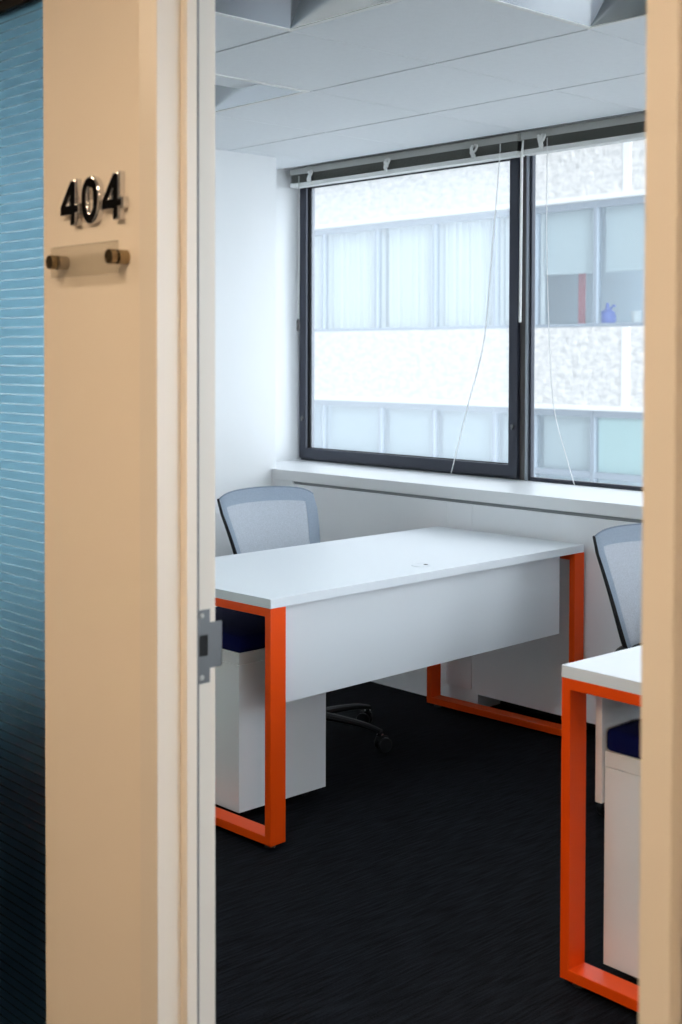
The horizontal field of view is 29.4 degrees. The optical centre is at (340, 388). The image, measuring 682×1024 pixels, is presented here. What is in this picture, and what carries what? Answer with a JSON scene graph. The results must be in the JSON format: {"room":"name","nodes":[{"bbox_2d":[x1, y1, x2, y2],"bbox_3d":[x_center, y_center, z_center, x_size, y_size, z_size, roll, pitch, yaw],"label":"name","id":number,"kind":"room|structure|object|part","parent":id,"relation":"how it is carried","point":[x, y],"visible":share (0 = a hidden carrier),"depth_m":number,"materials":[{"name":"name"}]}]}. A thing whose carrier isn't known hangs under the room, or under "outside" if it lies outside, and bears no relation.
{"room":"office corridor","nodes":[
{"label":"office corridor","id":0,"kind":"room"},
{"bbox_2d":[60,179,81,225],"bbox_3d":[-0.474,-0.327,2.298,0.014,0.081,0.065,-1,2,-43],"label":"number","id":1,"kind":"object","parent":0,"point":[71,204],"depth_m":2.28,"materials":[{"name":"black metal"}]},
{"bbox_2d":[43,0,139,1023],"bbox_3d":[0.223,0.085,1.637,0.102,2.620,10.900,-1,2,-43],"label":"wall","id":2,"kind":"structure","parent":0,"point":[91,47],"depth_m":2.28,"materials":[{"name":"beige paint"}]},
{"bbox_2d":[0,0,45,1023],"bbox_3d":[-1.022,0.296,2.964,0.028,2.125,1.470,-1,2,-43],"label":"window","id":3,"kind":"structure","parent":2,"relation":"in","point":[22,590],"depth_m":2.52,"materials":[{"name":"blue glass"}]},
{"bbox_2d":[45,240,129,277],"bbox_3d":[-0.439,-0.222,2.246,0.036,0.054,0.219,-1,2,-43],"label":"holder","id":4,"kind":"object","parent":2,"relation":"attached to","point":[111,256],"visible":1,"depth_m":2.19,"materials":[{"name":"plastic"}]},
{"bbox_2d":[139,0,681,1023],"bbox_3d":[0.062,0.297,1.829,0.134,2.186,1.022,-1,2,-43],"label":"door frame","id":5,"kind":"structure","parent":2,"relation":"in","point":[181,637],"depth_m":2.13,"materials":[{"name":"beige paint"}]},
{"bbox_3d":[-0.223,0.434,2.195,0.054,0.124,0.002,-1,2,-43],"label":"strike plate","id":6,"kind":"part","parent":5,"relation":"part of","materials":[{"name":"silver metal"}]},
{"bbox_2d":[81,176,103,223],"bbox_3d":[-0.429,-0.326,2.249,0.014,0.083,0.058,-1,2,-43],"label":"number","id":7,"kind":"object","parent":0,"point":[92,195],"depth_m":2.24,"materials":[{"name":"black metal"}]},
{"bbox_2d":[102,171,127,219],"bbox_3d":[-0.382,-0.324,2.198,0.014,0.081,0.065,-1,2,-43],"label":"number","id":8,"kind":"object","parent":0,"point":[114,198],"depth_m":2.18,"materials":[{"name":"black metal"}]},
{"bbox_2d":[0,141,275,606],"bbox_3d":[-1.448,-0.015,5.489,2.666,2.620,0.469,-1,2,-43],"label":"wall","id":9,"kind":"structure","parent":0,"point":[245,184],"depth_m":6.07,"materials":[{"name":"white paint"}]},
{"bbox_2d":[215,681,638,1023],"bbox_3d":[0.537,1.407,3.596,3.178,0.120,8.500,-1,2,-43],"label":"floor","id":10,"kind":"structure","parent":0,"point":[421,884],"depth_m":3.53,"materials":[{"name":"grey carpet"}]},
{"bbox_2d":[215,607,325,813],"bbox_3d":[-0.343,1.041,4.289,0.365,0.574,0.470,-1,2,-44],"label":"pedestal","id":11,"kind":"object","parent":10,"relation":"on","point":[240,678],"visible":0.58,"depth_m":4.05,"materials":[{"name":"white metal"}]},
{"bbox_2d":[215,607,264,652],"bbox_3d":[-0.332,0.780,4.271,0.363,0.052,0.440,-1,2,-44],"label":"seat cushion","id":12,"kind":"object","parent":11,"relation":"on","point":[242,632],"depth_m":4.07,"materials":[{"name":"blue fabric"}]},
{"bbox_2d":[272,479,293,486],"bbox_3d":[-0.203,0.846,6.236,0.209,0.828,0.155,-1,2,-43],"label":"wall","id":13,"kind":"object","parent":10,"relation":"on","point":[275,482],"visible":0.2,"depth_m":6.16,"materials":[{"name":"white paint"}]},
{"bbox_2d":[217,486,391,752],"bbox_3d":[-0.130,0.856,4.924,0.581,0.914,0.686,-1,2,-30],"label":"office chair","id":14,"kind":"object","parent":10,"relation":"on","point":[261,518],"visible":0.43,"depth_m":5.13,"materials":[{"name":"grey fabric"}]},
{"bbox_3d":[-0.388,0.663,5.011,0.059,0.462,0.265,-1,2,-38],"label":"frame","id":15,"kind":"part","parent":14,"relation":"part of","materials":[{"name":"black plastic"}]},
{"bbox_3d":[-0.268,0.621,5.117,0.347,0.344,0.146,-1,2,-30],"label":"panel","id":16,"kind":"part","parent":14,"relation":"part of","materials":[{"name":"white fabric"}]},
{"bbox_3d":[0.014,1.224,4.973,0.257,0.049,0.048,-1,2,-43],"label":"leg","id":17,"kind":"part","parent":14,"relation":"part of","materials":[{"name":"black plastic"}]},
{"bbox_3d":[0.036,1.229,4.788,0.257,0.049,0.048,1,2,29],"label":"leg","id":18,"kind":"part","parent":14,"relation":"part of","materials":[{"name":"black plastic"}]},
{"bbox_2d":[215,526,583,848],"bbox_3d":[0.096,0.954,4.563,1.569,0.737,0.724,-1,2,-45],"label":"office desk","id":19,"kind":"object","parent":10,"relation":"on","point":[339,614],"visible":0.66,"depth_m":4.27,"materials":[{"name":"white laminate"}]},
{"bbox_3d":[-0.438,0.973,4.030,0.060,0.691,0.724,-1,2,-45],"label":"leg frame","id":20,"kind":"part","parent":19,"relation":"part of","materials":[{"name":"orange metal"}]},
{"bbox_3d":[0.311,0.769,4.325,1.385,0.295,0.018,-1,2,-45],"label":"modesty panel","id":21,"kind":"part","parent":19,"relation":"part of","materials":[{"name":"white laminate"}]},
{"bbox_3d":[0.629,0.949,5.096,0.060,0.691,0.724,-1,2,-45],"label":"leg frame","id":22,"kind":"part","parent":19,"relation":"part of","materials":[{"name":"orange metal"}]},
{"bbox_2d":[293,481,641,729],"bbox_3d":[2.059,0.921,3.779,0.198,0.850,6.524,-1,2,-43],"label":"wall","id":23,"kind":"structure","parent":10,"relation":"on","point":[527,676],"depth_m":5.17,"materials":[{"name":"paint"}]},
{"bbox_3d":[0.114,0.829,5.755,0.020,0.743,0.978,-1,2,-43],"label":"panel","id":24,"kind":"part","parent":23,"relation":"part of","materials":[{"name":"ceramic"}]},
{"bbox_3d":[0.492,0.846,5.345,0.020,0.755,0.136,-1,2,-43],"label":"panel","id":25,"kind":"part","parent":23,"relation":"part of","materials":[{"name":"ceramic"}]},
{"bbox_3d":[0.921,0.866,4.880,0.020,0.769,1.128,-1,2,-43],"label":"panel","id":26,"kind":"part","parent":23,"relation":"part of","materials":[{"name":"paint"}]},
{"bbox_2d":[560,645,640,1011],"bbox_3d":[1.327,0.990,3.220,1.569,0.737,0.724,-1,2,-42],"label":"office desk","id":27,"kind":"object","parent":10,"relation":"on","point":[614,678],"visible":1,"depth_m":2.96,"materials":[{"name":"white laminate"},{"name":"orange powder-coated steel"}]},
{"bbox_3d":[1.107,0.793,3.444,1.385,0.295,0.018,-1,2,-42],"label":"modesty panel","id":28,"kind":"part","parent":27,"relation":"part of","materials":[{"name":"white laminate"}]},
{"bbox_2d":[593,523,641,815],"bbox_3d":[1.104,0.899,4.065,0.602,0.876,0.681,0,1,-10],"label":"office chair","id":29,"kind":"object","parent":10,"relation":"on","point":[618,549],"visible":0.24,"depth_m":4.29,"materials":[{"name":"grey fabric"}]},
{"bbox_3d":[0.901,0.724,4.234,0.059,0.462,0.265,0,1,-18],"label":"frame","id":30,"kind":"part","parent":29,"relation":"part of","materials":[{"name":"black plastic"}]},
{"bbox_3d":[1.050,0.682,4.293,0.347,0.344,0.146,0,1,-10],"label":"panel","id":31,"kind":"part","parent":29,"relation":"part of","materials":[{"name":"white fabric"}]},
{"bbox_2d":[603,719,640,979],"bbox_3d":[0.896,1.072,2.933,0.365,0.585,0.470,-1,2,-42],"label":"pedestal","id":32,"kind":"object","parent":10,"relation":"on","point":[623,756],"visible":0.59,"depth_m":2.95,"materials":[{"name":"white metal"}]},
{"bbox_2d":[607,719,640,758],"bbox_3d":[0.887,0.805,2.937,0.363,0.052,0.440,-1,2,-42],"label":"seat cushion","id":33,"kind":"object","parent":32,"relation":"on","point":[623,741],"depth_m":2.95,"materials":[{"name":"blue fabric"}]},
{"bbox_2d":[215,0,646,169],"bbox_3d":[0.908,-1.033,3.107,2.932,0.030,7.283,-1,2,-43],"label":"ceiling","id":34,"kind":"structure","parent":0,"point":[406,74],"depth_m":4.39,"materials":[{"name":"tile"}]},
{"bbox_2d":[215,73,309,112],"bbox_3d":[-0.536,-1.104,4.657,0.603,0.093,0.600,-1,2,-43],"label":"ceiling light","id":35,"kind":"object","parent":34,"relation":"attached to","point":[231,92],"visible":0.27,"depth_m":4.81,"materials":[{"name":"plastic"}]},
{"bbox_2d":[215,76,255,87],"bbox_3d":[-0.536,-1.125,4.656,0.499,0.026,0.200,-1,2,-43],"label":"ceiling light","id":36,"kind":"object","parent":35,"relation":"on","point":[229,83],"depth_m":4.76,"materials":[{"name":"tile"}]},
{"bbox_2d":[215,0,403,31],"bbox_3d":[-0.163,-1.071,3.353,0.603,0.093,0.600,-1,2,-43],"label":"ceiling light","id":37,"kind":"object","parent":34,"relation":"attached to","point":[287,15],"visible":0.85,"depth_m":3.64,"materials":[{"name":"white metal"}]},
{"bbox_2d":[485,0,646,29],"bbox_3d":[0.696,-1.068,3.322,0.603,0.093,0.600,-1,2,-43],"label":"ceiling light","id":38,"kind":"object","parent":34,"relation":"attached to","point":[586,14],"visible":0.86,"depth_m":3.62,"materials":[{"name":"plastic"}]},
{"bbox_2d":[276,111,645,460],"bbox_3d":[2.001,0.011,4.181,0.629,2.850,7.470,-1,2,-43],"label":"wall","id":39,"kind":"structure","parent":0,"point":[287,335],"depth_m":6.66,"materials":[{"name":"white paint"}]},
{"bbox_2d":[299,156,529,480],"bbox_3d":[0.306,-0.353,6.170,0.072,1.473,1.510,-1,2,-43],"label":"window","id":40,"kind":"structure","parent":39,"relation":"in","point":[516,467],"depth_m":5.83,"materials":[{"name":"black metal"}]},
{"bbox_2d":[290,133,524,474],"bbox_3d":[0.257,-0.355,6.083,0.071,1.479,1.485,-1,2,-43],"label":"blind","id":41,"kind":"object","parent":40,"relation":"attached to","point":[504,147],"visible":0.99,"depth_m":5.98,"materials":[{"name":"grey metal"}]},
{"bbox_3d":[0.263,-1.079,6.069,0.053,0.031,1.485,-1,2,-43],"label":"head rail","id":42,"kind":"part","parent":41,"relation":"part of","materials":[{"name":"grey metal"}]},
{"bbox_3d":[0.263,-1.012,6.072,0.052,0.020,1.481,-1,2,-43],"label":"rail","id":43,"kind":"part","parent":41,"relation":"part of","materials":[{"name":"white metal"}]},
{"bbox_3d":[0.588,-0.329,5.730,0.006,1.445,0.341,-1,2,-33],"label":"pull cord","id":44,"kind":"part","parent":41,"relation":"part of","materials":[{"name":"white fabric"}]},
{"bbox_2d":[272,460,642,519],"bbox_3d":[2.008,0.466,4.037,0.489,0.050,6.991,-1,2,-43],"label":"sill","id":45,"kind":"structure","parent":39,"relation":"attached to","point":[621,503],"depth_m":5.45,"materials":[{"name":"white paint"}]},
{"bbox_2d":[286,110,644,168],"bbox_3d":[2.052,-1.099,4.036,0.013,0.123,6.991,-1,2,-43],"label":"trim","id":46,"kind":"structure","parent":39,"relation":"attached to","point":[644,110],"depth_m":5.63,"materials":[{"name":"black metal"}]},
{"bbox_2d":[528,155,642,490],"bbox_3d":[1.378,-0.322,5.011,0.024,1.473,1.648,-1,2,-43],"label":"window","id":47,"kind":"structure","parent":39,"relation":"in","point":[531,477],"depth_m":5.60,"materials":[{"name":"black metal"}]},
{"bbox_2d":[519,113,645,485],"bbox_3d":[1.310,-0.325,4.940,0.069,1.476,1.595,-1,2,-43],"label":"blind","id":48,"kind":"object","parent":47,"relation":"attached to","point":[630,128],"visible":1,"depth_m":5.31,"materials":[{"name":"grey metal"}]},
{"bbox_3d":[0.908,-0.318,5.381,0.127,1.438,0.009,1,2,21],"label":"pull cord","id":49,"kind":"part","parent":48,"relation":"part of","materials":[{"name":"white plastic"}]},
{"bbox_3d":[1.317,-1.048,4.927,0.053,0.031,1.595,-1,2,-43],"label":"head rail","id":50,"kind":"part","parent":48,"relation":"part of","materials":[{"name":"grey metal"}]},
{"bbox_3d":[1.318,-0.981,4.929,0.052,0.020,1.591,-1,2,-43],"label":"rail","id":51,"kind":"part","parent":48,"relation":"part of","materials":[{"name":"white metal"}]},
{"label":"outside","id":52,"kind":"structure","parent":0,"visible":0},
{"bbox_3d":[7.317,13.380,7.115,100.000,0.200,120.000,-1,2,-43],"label":"ground","id":53,"kind":"structure","parent":52,"visible":0},
{"bbox_2d":[314,140,645,485],"bbox_3d":[1.522,3.929,24.649,1.660,17.800,46.000,-1,2,-43],"label":"office building","id":54,"kind":"structure","parent":53,"relation":"on","point":[402,263],"depth_m":22.84,"materials":[{"name":"white paint"}]},
{"bbox_2d":[315,235,332,328],"bbox_3d":[-0.676,-2.126,26.259,0.102,1.925,1.445,-1,2,-43],"label":"curtain","id":55,"kind":"object","parent":54,"relation":"hanging from","point":[318,239],"depth_m":25.95,"materials":[{"name":"white fabric"}]},
{"bbox_2d":[332,406,377,452],"bbox_3d":[0.331,1.032,25.157,0.015,1.440,1.505,-1,2,-43],"label":"roller blind","id":56,"kind":"object","parent":54,"relation":"hanging from","point":[353,428],"depth_m":25.21,"materials":[{"name":"white fabric"}]},
{"bbox_2d":[333,229,385,328],"bbox_3d":[0.341,-2.096,25.165,0.100,1.925,1.435,-1,2,-43],"label":"curtain","id":57,"kind":"object","parent":54,"relation":"hanging from","point":[353,253],"depth_m":25.25,"materials":[{"name":"white fabric"}]},
{"bbox_2d":[390,408,431,456],"bbox_3d":[1.345,0.887,24.056,0.015,1.090,1.254,-1,2,-43],"label":"roller blind","id":58,"kind":"object","parent":54,"relation":"hanging from","point":[410,429],"depth_m":24.10,"materials":[{"name":"white fabric"}]},
{"bbox_2d":[388,224,443,327],"bbox_3d":[1.352,-2.067,24.064,0.103,1.925,1.425,-1,2,-43],"label":"curtain","id":59,"kind":"object","parent":54,"relation":"hanging from","point":[409,248],"depth_m":24.06,"materials":[{"name":"white fabric"}]},
{"bbox_2d":[443,411,491,461],"bbox_3d":[2.285,1.039,23.039,0.015,1.340,1.314,-1,2,-43],"label":"roller blind","id":60,"kind":"object","parent":54,"relation":"hanging from","point":[475,443],"depth_m":23.07,"materials":[{"name":"white fabric"}]},
{"bbox_2d":[445,218,503,325],"bbox_3d":[2.335,-2.038,23.001,0.104,1.925,1.364,-1,2,-43],"label":"curtain","id":61,"kind":"object","parent":54,"relation":"hanging from","point":[468,244],"depth_m":23.03,"materials":[{"name":"white fabric"}]},
{"bbox_2d":[504,413,507,462],"bbox_3d":[3.070,1.012,22.187,0.015,1.240,0.771,-1,2,-43],"label":"roller blind","id":62,"kind":"object","parent":54,"relation":"hanging from","point":[505,414],"depth_m":22.43,"materials":[{"name":"white fabric"}]},
{"bbox_2d":[505,214,544,324],"bbox_3d":[3.119,-2.015,22.150,0.109,1.925,0.821,-1,2,-43],"label":"curtain","id":63,"kind":"object","parent":54,"relation":"hanging from","point":[542,215],"depth_m":21.89,"materials":[{"name":"white fabric"}]},
{"bbox_2d":[544,415,589,469],"bbox_3d":[3.766,0.868,21.429,0.015,0.910,1.073,-1,2,-43],"label":"roller blind","id":64,"kind":"object","parent":54,"relation":"hanging from","point":[574,430],"depth_m":21.46,"materials":[{"name":"white fabric"}]},
{"bbox_2d":[545,209,593,275],"bbox_3d":[3.788,-2.401,21.334,0.015,1.050,1.113,-1,2,-43],"label":"roller blind","id":65,"kind":"object","parent":54,"relation":"hanging from","point":[569,233],"depth_m":21.37,"materials":[{"name":"white fabric"}]},
{"bbox_2d":[578,273,585,323],"bbox_3d":[3.994,-1.729,21.564,0.040,1.350,0.130,-1,2,-43],"label":"banner","id":66,"kind":"object","parent":54,"relation":"on","point":[581,277],"visible":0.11,"depth_m":21.55,"materials":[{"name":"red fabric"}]},
{"bbox_2d":[601,303,615,322],"bbox_3d":[4.326,-1.214,21.097,0.280,0.345,0.298,-1,2,-43],"label":"jug","id":67,"kind":"object","parent":54,"relation":"on","point":[608,315],"visible":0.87,"depth_m":21.00,"materials":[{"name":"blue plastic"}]},
{"bbox_2d":[606,204,644,271],"bbox_3d":[4.610,-2.377,20.443,0.015,1.050,1.083,-1,2,-43],"label":"roller blind","id":68,"kind":"object","parent":54,"relation":"hanging from","point":[625,225],"depth_m":20.56,"materials":[{"name":"white fabric"}]},
{"bbox_2d":[630,311,641,321],"bbox_3d":[4.693,-1.131,20.701,0.180,0.200,0.180,-1,2,-43],"label":"cup","id":69,"kind":"object","parent":54,"relation":"on","point":[635,315],"visible":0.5,"depth_m":20.64,"materials":[{"name":"white ceramic"}]}
]}

